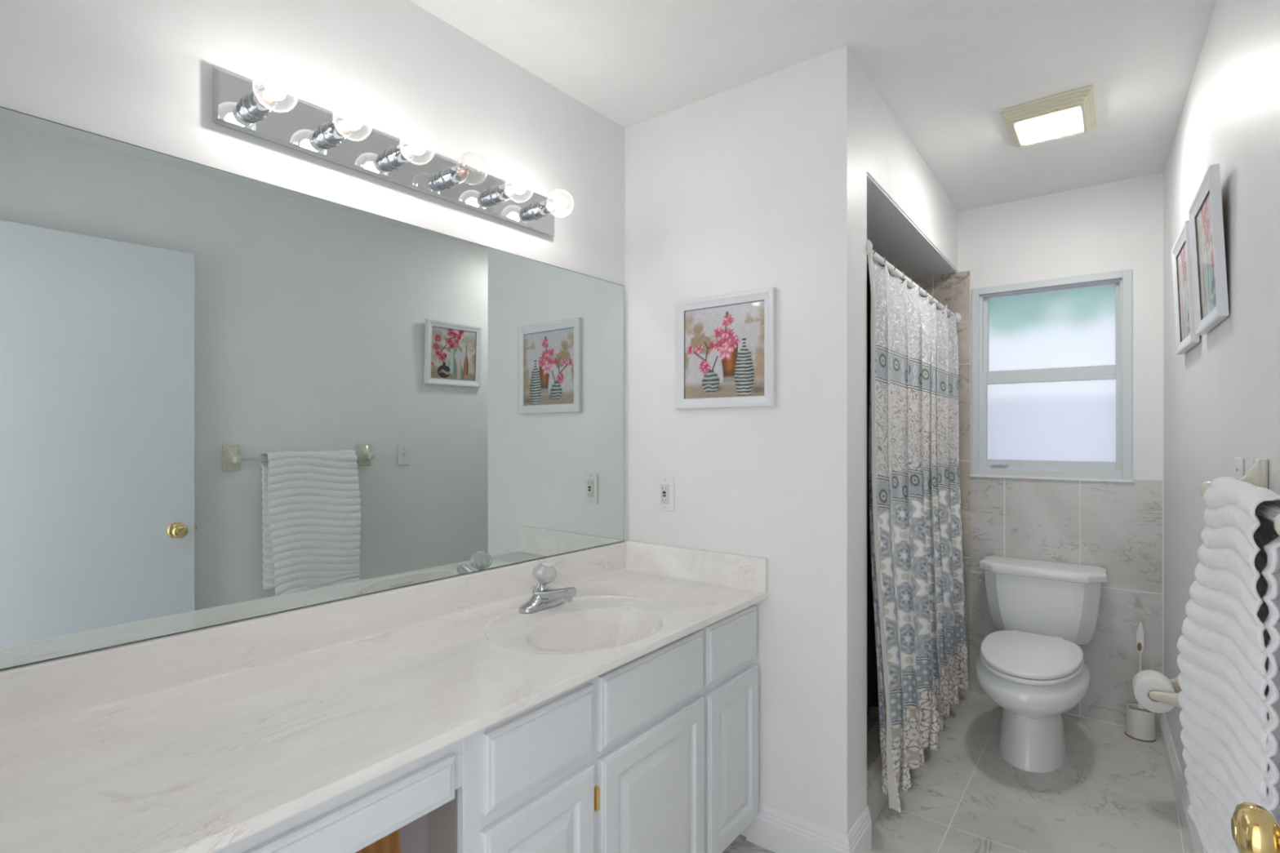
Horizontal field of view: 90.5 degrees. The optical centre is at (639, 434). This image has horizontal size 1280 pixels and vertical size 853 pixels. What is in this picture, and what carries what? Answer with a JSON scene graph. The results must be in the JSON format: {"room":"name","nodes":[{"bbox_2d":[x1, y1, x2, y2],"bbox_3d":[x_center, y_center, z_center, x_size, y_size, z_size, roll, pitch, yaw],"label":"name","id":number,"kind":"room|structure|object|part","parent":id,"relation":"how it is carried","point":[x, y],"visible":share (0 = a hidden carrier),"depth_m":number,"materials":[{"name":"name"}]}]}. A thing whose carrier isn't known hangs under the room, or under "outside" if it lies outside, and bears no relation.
{"room":"bathroom","nodes":[
{"label":"bathroom","id":0,"kind":"room"},
{"bbox_2d":[0,0,625,671],"bbox_3d":[-0.129,0.083,2.362,0.120,2.440,3.802,0,0,38],"label":"wall","id":1,"kind":"structure","parent":0,"point":[139,73],"depth_m":1.51,"materials":[{"name":"paint"}]},
{"bbox_2d":[0,106,623,670],"bbox_3d":[-0.604,-0.077,1.657,0.005,0.944,1.753,0,0,38],"label":"wall mirror","id":2,"kind":"object","parent":1,"relation":"attached to","point":[226,397],"visible":1,"depth_m":1.36,"materials":[{"name":"grey mirror"}]},
{"bbox_2d":[0,541,626,736],"bbox_3d":[-0.593,0.447,1.650,0.030,0.100,1.776,0,0,38],"label":"backsplash","id":3,"kind":"structure","parent":1,"relation":"attached to","point":[38,694],"depth_m":1.35,"materials":[{"name":"stone"}]},
{"bbox_2d":[212,64,566,236],"bbox_3d":[-0.521,-0.695,1.627,0.173,0.115,0.957,0,0,38],"label":"vanity light","id":4,"kind":"object","parent":1,"relation":"attached to","point":[242,104],"visible":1,"depth_m":1.53,"materials":[{"name":"silver metal"}]},
{"bbox_2d":[240,86,276,119],"bbox_3d":[-0.794,-0.695,1.328,0.062,0.052,0.052,0,0,38],"label":"socket","id":5,"kind":"object","parent":4,"relation":"attached to","point":[255,105],"depth_m":1.32,"materials":[{"name":"silver metal"}]},
{"bbox_2d":[318,117,351,146],"bbox_3d":[-0.695,-0.695,1.454,0.062,0.052,0.052,0,0,38],"label":"socket","id":6,"kind":"object","parent":4,"relation":"attached to","point":[331,131],"depth_m":1.45,"materials":[{"name":"silver metal"}]},
{"bbox_2d":[383,142,414,168],"bbox_3d":[-0.596,-0.695,1.579,0.062,0.052,0.052,0,0,38],"label":"socket","id":7,"kind":"object","parent":4,"relation":"attached to","point":[396,156],"depth_m":1.57,"materials":[{"name":"silver metal"}]},
{"bbox_2d":[440,164,467,188],"bbox_3d":[-0.497,-0.695,1.705,0.062,0.052,0.052,0,0,38],"label":"socket","id":8,"kind":"object","parent":4,"relation":"attached to","point":[451,176],"depth_m":1.70,"materials":[{"name":"silver metal"}]},
{"bbox_2d":[488,183,514,204],"bbox_3d":[-0.398,-0.695,1.831,0.062,0.052,0.052,0,0,38],"label":"socket","id":9,"kind":"object","parent":4,"relation":"attached to","point":[498,193],"depth_m":1.82,"materials":[{"name":"silver metal"}]},
{"bbox_2d":[529,200,554,219],"bbox_3d":[-0.299,-0.695,1.956,0.062,0.052,0.052,0,0,38],"label":"socket","id":10,"kind":"object","parent":4,"relation":"attached to","point":[539,209],"depth_m":1.95,"materials":[{"name":"silver metal"}]},
{"bbox_2d":[625,45,866,836],"bbox_3d":[0.332,0.083,2.183,0.832,2.440,0.190,0,0,37],"label":"wall","id":11,"kind":"structure","parent":0,"point":[761,183],"depth_m":1.98,"materials":[{"name":"paint"}]},
{"bbox_2d":[657,476,674,511],"bbox_3d":[0.088,0.211,2.242,0.072,0.117,0.011,0,0,37],"label":"outlet","id":12,"kind":"object","parent":11,"relation":"attached to","point":[665,486],"visible":1,"depth_m":2.24,"materials":[{"name":"white plastic"}]},
{"bbox_2d":[660,484,668,503],"bbox_3d":[0.087,0.211,2.240,0.035,0.068,0.004,0,0,37],"label":"receptacle","id":13,"kind":"object","parent":12,"relation":"attached to","point":[664,487],"depth_m":2.24,"materials":[{"name":"white plastic"}]},
{"bbox_2d":[675,287,776,408],"bbox_3d":[0.273,-0.273,2.095,0.372,0.372,0.019,0,0,37],"label":"framed picture","id":14,"kind":"object","parent":11,"relation":"attached to","point":[726,344],"visible":1,"depth_m":2.09,"materials":[{"name":"painted wood"},{"name":"paper"},{"name":"glass"}]},
{"bbox_2d":[684,300,764,399],"bbox_3d":[0.274,-0.273,2.097,0.305,0.305,0.001,0,0,37],"label":"print","id":15,"kind":"object","parent":14,"relation":"attached to","point":[724,345],"depth_m":2.09},
{"bbox_2d":[746,801,849,852],"bbox_3d":[0.479,1.238,1.942,0.336,0.130,0.015,0,0,37],"label":"baseboard","id":16,"kind":"structure","parent":11,"relation":"attached to","point":[775,830],"depth_m":1.95,"materials":[{"name":"wood"}]},
{"bbox_2d":[847,805,871,852],"bbox_3d":[0.663,1.238,1.921,0.015,0.130,0.205,0,0,36],"label":"baseboard","id":17,"kind":"object","parent":11,"relation":"attached to","point":[860,837],"visible":1,"depth_m":1.93,"materials":[{"name":"wood"}]},
{"bbox_3d":[0.381,0.239,2.271,0.794,2.129,0.008,0,0,37],"label":"tile","id":18,"kind":"structure","parent":11,"relation":"attached to","visible":0},
{"bbox_2d":[866,239,960,323],"bbox_3d":[1.159,-0.594,2.629,0.056,0.056,1.521,0,0,36],"label":"shower rod","id":19,"kind":"object","parent":18,"relation":"attached to","point":[877,258],"visible":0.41,"depth_m":2.37,"materials":[{"name":"white"}]},
{"bbox_2d":[866,262,879,716],"bbox_3d":[1.169,0.357,2.649,0.050,1.863,1.430,0,0,36],"label":"curtain liner","id":20,"kind":"object","parent":19,"relation":"hanging from","point":[872,667],"visible":0.05,"depth_m":2.14,"materials":[{"name":"black"}]},
{"bbox_2d":[867,250,968,813],"bbox_3d":[1.184,0.318,2.591,0.140,1.873,1.479,0,0,37],"label":"shower curtain","id":21,"kind":"object","parent":19,"relation":"hanging from","point":[915,513],"visible":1,"depth_m":2.48,"materials":[{"name":"fabric"}]},
{"bbox_2d":[409,0,1217,211],"bbox_3d":[0.305,-1.187,1.389,2.300,0.100,4.980,0,0,37],"label":"ceiling","id":22,"kind":"structure","parent":0,"point":[945,70],"depth_m":1.92,"materials":[{"name":"paint"}]},
{"bbox_2d":[999,84,1097,147],"bbox_3d":[1.468,-1.113,2.276,0.268,0.047,0.340,0,0,37],"label":"ceiling light","id":23,"kind":"object","parent":22,"relation":"attached to","point":[1071,113],"visible":1,"depth_m":2.21,"materials":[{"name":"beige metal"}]},
{"bbox_2d":[866,173,957,279],"bbox_3d":[0.853,-0.830,2.869,0.820,0.008,1.531,0,0,37],"label":"ceiling","id":24,"kind":"structure","parent":0,"point":[892,235],"depth_m":2.70,"materials":[{"name":"white paint"}]},
{"bbox_2d":[866,75,958,271],"bbox_3d":[0.855,-0.985,2.867,0.824,0.303,1.532,0,0,37],"label":"wall","id":25,"kind":"structure","parent":0,"point":[894,162],"depth_m":2.41,"materials":[{"name":"paint"}]},
{"bbox_2d":[722,689,1189,852],"bbox_3d":[0.305,1.353,1.389,2.300,0.100,4.980,0,0,37],"label":"floor","id":26,"kind":"structure","parent":0,"point":[1113,792],"depth_m":2.28,"materials":[{"name":"tile"}]},
{"bbox_2d":[214,603,758,852],"bbox_3d":[-0.368,0.911,1.478,0.552,0.784,1.778,0,0,37],"label":"vanity cabinet","id":27,"kind":"object","parent":26,"relation":"on","point":[656,752],"visible":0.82,"depth_m":1.40,"materials":[{"name":"wood"}]},
{"bbox_3d":[-0.505,0.594,0.860,0.018,0.075,0.605,0,0,37],"label":"knee drawer","id":28,"kind":"part","parent":27,"relation":"part of","materials":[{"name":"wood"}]},
{"bbox_2d":[0,540,768,852],"bbox_3d":[-0.375,0.519,1.482,0.608,0.255,1.778,0,0,37],"label":"countertop","id":29,"kind":"structure","parent":27,"relation":"on","point":[210,740],"depth_m":1.18,"materials":[{"name":"stone"}]},
{"bbox_2d":[518,562,577,613],"bbox_3d":[-0.251,0.433,1.808,0.154,0.124,0.160,0,0,37],"label":"faucet","id":30,"kind":"object","parent":29,"relation":"on","point":[544,597],"visible":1,"depth_m":1.80,"materials":[{"name":"silver metal"}]},
{"bbox_3d":[-0.311,0.468,1.848,0.010,0.056,0.010,0,0,37],"label":"lift rod","id":31,"kind":"part","parent":30,"relation":"part of","materials":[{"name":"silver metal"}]},
{"bbox_3d":[-0.275,0.402,1.834,0.068,0.056,0.068,0,0,37],"label":"handle","id":32,"kind":"part","parent":30,"relation":"part of","materials":[{"name":"white plastic"}]},
{"bbox_3d":[-0.275,0.403,1.834,0.020,0.043,0.010,0,0,3],"label":"stem","id":33,"kind":"part","parent":30,"relation":"part of","materials":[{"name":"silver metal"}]},
{"bbox_3d":[-0.238,0.460,1.798,0.121,0.067,0.054,0,0,37],"label":"spout","id":34,"kind":"part","parent":30,"relation":"part of","materials":[{"name":"silver metal"}]},
{"bbox_3d":[-0.530,0.867,1.291,0.508,0.693,0.004,0,0,37],"label":"panel","id":35,"kind":"part","parent":27,"relation":"part of","materials":[{"name":"white wood"}]},
{"bbox_3d":[-0.193,0.962,1.268,0.018,0.482,0.300,0,0,37],"label":"door","id":36,"kind":"part","parent":27,"relation":"part of","materials":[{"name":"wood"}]},
{"bbox_3d":[-0.191,0.620,1.270,0.018,0.147,0.294,0,0,37],"label":"drawer","id":37,"kind":"part","parent":27,"relation":"part of","materials":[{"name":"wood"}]},
{"bbox_3d":[0.043,0.621,1.578,0.018,0.165,0.433,0,0,37],"label":"drawer","id":38,"kind":"part","parent":27,"relation":"part of","materials":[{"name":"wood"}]},
{"bbox_3d":[0.043,0.962,1.577,0.018,0.482,0.433,0,0,37],"label":"door","id":39,"kind":"part","parent":27,"relation":"part of","materials":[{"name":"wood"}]},
{"bbox_3d":[0.276,0.618,1.883,0.018,0.162,0.299,0,0,37],"label":"drawer","id":40,"kind":"part","parent":27,"relation":"part of","materials":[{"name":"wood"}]},
{"bbox_3d":[0.278,0.964,1.885,0.018,0.478,0.301,0,0,37],"label":"door","id":41,"kind":"part","parent":27,"relation":"part of","materials":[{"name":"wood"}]},
{"bbox_2d":[866,718,888,826],"bbox_3d":[1.123,1.201,2.656,0.086,0.205,1.523,0,0,36],"label":"shower curb","id":42,"kind":"object","parent":26,"relation":"on","point":[877,800],"depth_m":2.16,"materials":[{"name":"stone"}]},
{"bbox_2d":[975,555,1107,773],"bbox_3d":[1.650,0.951,2.666,0.490,0.704,0.860,0,0,37],"label":"toilet","id":43,"kind":"object","parent":26,"relation":"on","point":[1033,668],"visible":1,"depth_m":2.60,"materials":[{"name":"white ceramic"}]},
{"bbox_3d":[1.622,0.678,3.014,0.020,0.029,0.075,0,0,37],"label":"flush lever","id":44,"kind":"part","parent":43,"relation":"part of","materials":[{"name":"silver metal"}]},
{"bbox_3d":[1.573,0.886,2.565,0.352,0.019,0.579,0,0,37],"label":"seat lid","id":45,"kind":"part","parent":43,"relation":"part of","materials":[{"name":"white plastic"}]},
{"bbox_3d":[1.571,0.907,2.561,0.356,0.018,0.575,0,0,37],"label":"seat","id":46,"kind":"part","parent":43,"relation":"part of","materials":[{"name":"white plastic"}]},
{"bbox_3d":[1.588,1.111,2.585,0.398,0.384,0.656,0,0,37],"label":"bowl","id":47,"kind":"part","parent":43,"relation":"part of","materials":[{"name":"white ceramic"}]},
{"bbox_3d":[1.845,0.797,2.922,0.450,0.308,0.204,0,0,37],"label":"tank","id":48,"kind":"part","parent":43,"relation":"part of","materials":[{"name":"white ceramic"}]},
{"bbox_3d":[1.843,0.622,2.918,0.490,0.046,0.225,0,0,37],"label":"tank lid","id":49,"kind":"part","parent":43,"relation":"part of","materials":[{"name":"white ceramic"}]},
{"bbox_2d":[1124,703,1155,742],"bbox_3d":[2.159,1.242,2.740,0.107,0.122,0.107,0,0,37],"label":"brush holder","id":50,"kind":"object","parent":26,"relation":"on","point":[1140,726],"visible":0.94,"depth_m":2.70,"materials":[{"name":"white plastic"}]},
{"bbox_2d":[1133,621,1146,712],"bbox_3d":[2.159,1.046,2.740,0.066,0.475,0.066,0,0,37],"label":"toilet brush","id":51,"kind":"object","parent":50,"relation":"in","point":[1140,632],"visible":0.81,"depth_m":2.73,"materials":[{"name":"white plastic"}]},
{"bbox_3d":[2.159,1.063,2.740,0.030,0.240,0.030,0,0,37],"label":"stem","id":52,"kind":"part","parent":51,"relation":"part of","materials":[{"name":"white plastic"}]},
{"bbox_2d":[957,172,1163,480],"bbox_3d":[1.661,0.083,3.291,2.150,2.440,0.120,0,0,37],"label":"wall","id":53,"kind":"structure","parent":0,"point":[1116,225],"depth_m":2.89,"materials":[{"name":"paint"}]},
{"bbox_2d":[906,271,970,693],"bbox_3d":[1.337,0.239,3.456,0.828,2.129,0.010,0,0,37],"label":"shower tile","id":54,"kind":"structure","parent":53,"relation":"attached to","point":[953,290],"depth_m":3.22,"materials":[{"name":"tile"}]},
{"bbox_2d":[969,268,1133,482],"bbox_3d":[1.954,-0.260,3.044,0.650,0.946,0.118,0,0,37],"label":"window","id":55,"kind":"structure","parent":53,"relation":"in","point":[1051,359],"depth_m":3.02,"materials":[{"name":"white glass"}]},
{"bbox_3d":[1.923,0.207,3.004,0.650,0.012,0.018,0,0,37],"label":"sill","id":56,"kind":"part","parent":55,"relation":"part of","materials":[{"name":"ceramic"}]},
{"bbox_3d":[1.949,-0.071,3.031,0.558,0.487,0.027,0,0,37],"label":"sash","id":57,"kind":"part","parent":55,"relation":"part of","materials":[{"name":"white glass"}]},
{"bbox_3d":[1.950,-0.062,3.032,0.518,0.390,0.004,0,0,37],"label":"pane","id":58,"kind":"part","parent":55,"relation":"part of","materials":[{"name":"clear glass"}]},
{"bbox_3d":[1.967,-0.484,3.055,0.558,0.425,0.025,0,0,37],"label":"sash","id":59,"kind":"part","parent":55,"relation":"part of","materials":[{"name":"glass"}]},
{"bbox_3d":[1.967,-0.494,3.055,0.514,0.395,0.004,0,0,37],"label":"pane","id":60,"kind":"part","parent":55,"relation":"part of","materials":[{"name":"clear glass"}]},
{"bbox_2d":[969,476,1162,734],"bbox_3d":[1.968,0.752,2.977,0.755,1.103,0.007,0,0,37],"label":"wall tile","id":61,"kind":"structure","parent":53,"relation":"attached to","point":[1116,527],"depth_m":2.89,"materials":[{"name":"tile"}]},
{"bbox_2d":[1163,0,1279,852],"bbox_3d":[1.308,0.083,1.266,0.120,2.440,3.809,0,0,35],"label":"wall","id":62,"kind":"structure","parent":0,"point":[1221,397],"depth_m":1.52,"materials":[{"name":"paint"}]},
{"bbox_2d":[1162,480,1164,675],"bbox_3d":[2.262,0.751,2.745,0.005,1.104,0.005,0,0,37],"label":"trim","id":63,"kind":"structure","parent":62,"relation":"attached to","point":[1162,480],"depth_m":2.74,"materials":[{"name":"white"}]},
{"bbox_2d":[1148,668,1182,709],"bbox_3d":[1.803,0.871,2.175,0.104,0.105,0.204,0,0,35],"label":"toilet paper holder","id":64,"kind":"object","parent":62,"relation":"attached to","point":[1171,699],"visible":0.34,"depth_m":2.12,"materials":[{"name":"beige ceramic"}]},
{"bbox_2d":[1132,670,1174,713],"bbox_3d":[1.776,0.887,2.194,0.112,0.112,0.104,0,0,35],"label":"toilet paper","id":65,"kind":"object","parent":64,"relation":"on","point":[1144,682],"visible":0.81,"depth_m":2.16,"materials":[{"name":"white paper"}]},
{"bbox_3d":[1.762,0.871,2.115,0.104,0.105,0.060,0,0,35],"label":"post","id":66,"kind":"part","parent":64,"relation":"part of","materials":[{"name":"beige ceramic"}]},
{"bbox_3d":[1.845,0.871,2.234,0.104,0.105,0.060,0,0,35],"label":"post","id":67,"kind":"part","parent":64,"relation":"part of","materials":[{"name":"beige ceramic"}]},
{"bbox_2d":[1159,712,1205,852],"bbox_3d":[1.518,1.248,1.687,0.015,0.110,2.586,0,0,35],"label":"baseboard","id":68,"kind":"structure","parent":62,"relation":"attached to","point":[1194,843],"depth_m":2.21,"materials":[{"name":"wood"}]},
{"bbox_2d":[1171,220,1199,355],"bbox_3d":[1.748,-0.457,2.039,0.033,0.365,0.365,0,0,35],"label":"framed picture","id":69,"kind":"object","parent":62,"relation":"attached to","point":[1186,338],"visible":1,"depth_m":2.05,"materials":[{"name":"white"}]},
{"bbox_2d":[1177,243,1190,341],"bbox_3d":[1.750,-0.457,2.038,0.001,0.295,0.295,-3,-2,35],"label":"print","id":70,"kind":"object","parent":69,"relation":"attached to","point":[1181,259],"depth_m":2.07},
{"bbox_2d":[1188,163,1228,335],"bbox_3d":[1.486,-0.464,1.665,0.035,0.365,0.365,0,0,35],"label":"framed picture","id":71,"kind":"object","parent":62,"relation":"attached to","point":[1206,211],"visible":1,"depth_m":1.64,"materials":[{"name":"white painted wood"},{"name":"printed paper"},{"name":"glass"}]},
{"bbox_2d":[1195,192,1216,318],"bbox_3d":[1.488,-0.465,1.664,0.001,0.295,0.295,-3,-2,35],"label":"print","id":72,"kind":"object","parent":71,"relation":"attached to","point":[1204,228],"depth_m":1.68},
{"bbox_2d":[1234,457,1244,479],"bbox_3d":[1.327,0.109,1.413,0.016,0.115,0.070,0,0,35],"label":"light switch","id":73,"kind":"object","parent":62,"relation":"attached to","point":[1238,462],"visible":0.29,"depth_m":1.40,"materials":[{"name":"white plastic"}]},
{"bbox_2d":[1200,457,1279,535],"bbox_3d":[0.995,0.104,1.004,0.094,0.118,0.676,0,0,35],"label":"towel bar","id":74,"kind":"object","parent":62,"relation":"attached to","point":[1257,475],"visible":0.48,"depth_m":1.20,"materials":[{"name":"beige ceramic"}]},
{"bbox_2d":[1177,476,1279,852],"bbox_3d":[0.972,0.435,1.044,0.098,0.712,0.437,0,0,35],"label":"towel","id":75,"kind":"object","parent":74,"relation":"hanging from","point":[1228,658],"visible":0.94,"depth_m":1.01,"materials":[{"name":"white fabric"}]},
{"bbox_3d":[1.167,0.104,1.252,0.094,0.118,0.072,0,0,35],"label":"post","id":76,"kind":"part","parent":74,"relation":"part of","materials":[{"name":"beige ceramic"}]},
{"bbox_3d":[0.822,0.104,0.757,0.094,0.118,0.072,0,0,35],"label":"post","id":77,"kind":"part","parent":74,"relation":"part of","materials":[{"name":"beige ceramic"}]},
{"bbox_2d":[1231,801,1279,852],"bbox_3d":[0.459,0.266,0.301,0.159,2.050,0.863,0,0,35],"label":"door knob","id":78,"kind":"object","parent":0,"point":[1254,829],"depth_m":0.62,"materials":[{"name":"metal"}]},
{"bbox_3d":[0.599,0.397,0.639,0.003,0.023,0.023,0,0,35],"label":"knob","id":79,"kind":"part","parent":78,"relation":"part of","materials":[{"name":"gold metal"}]}
]}

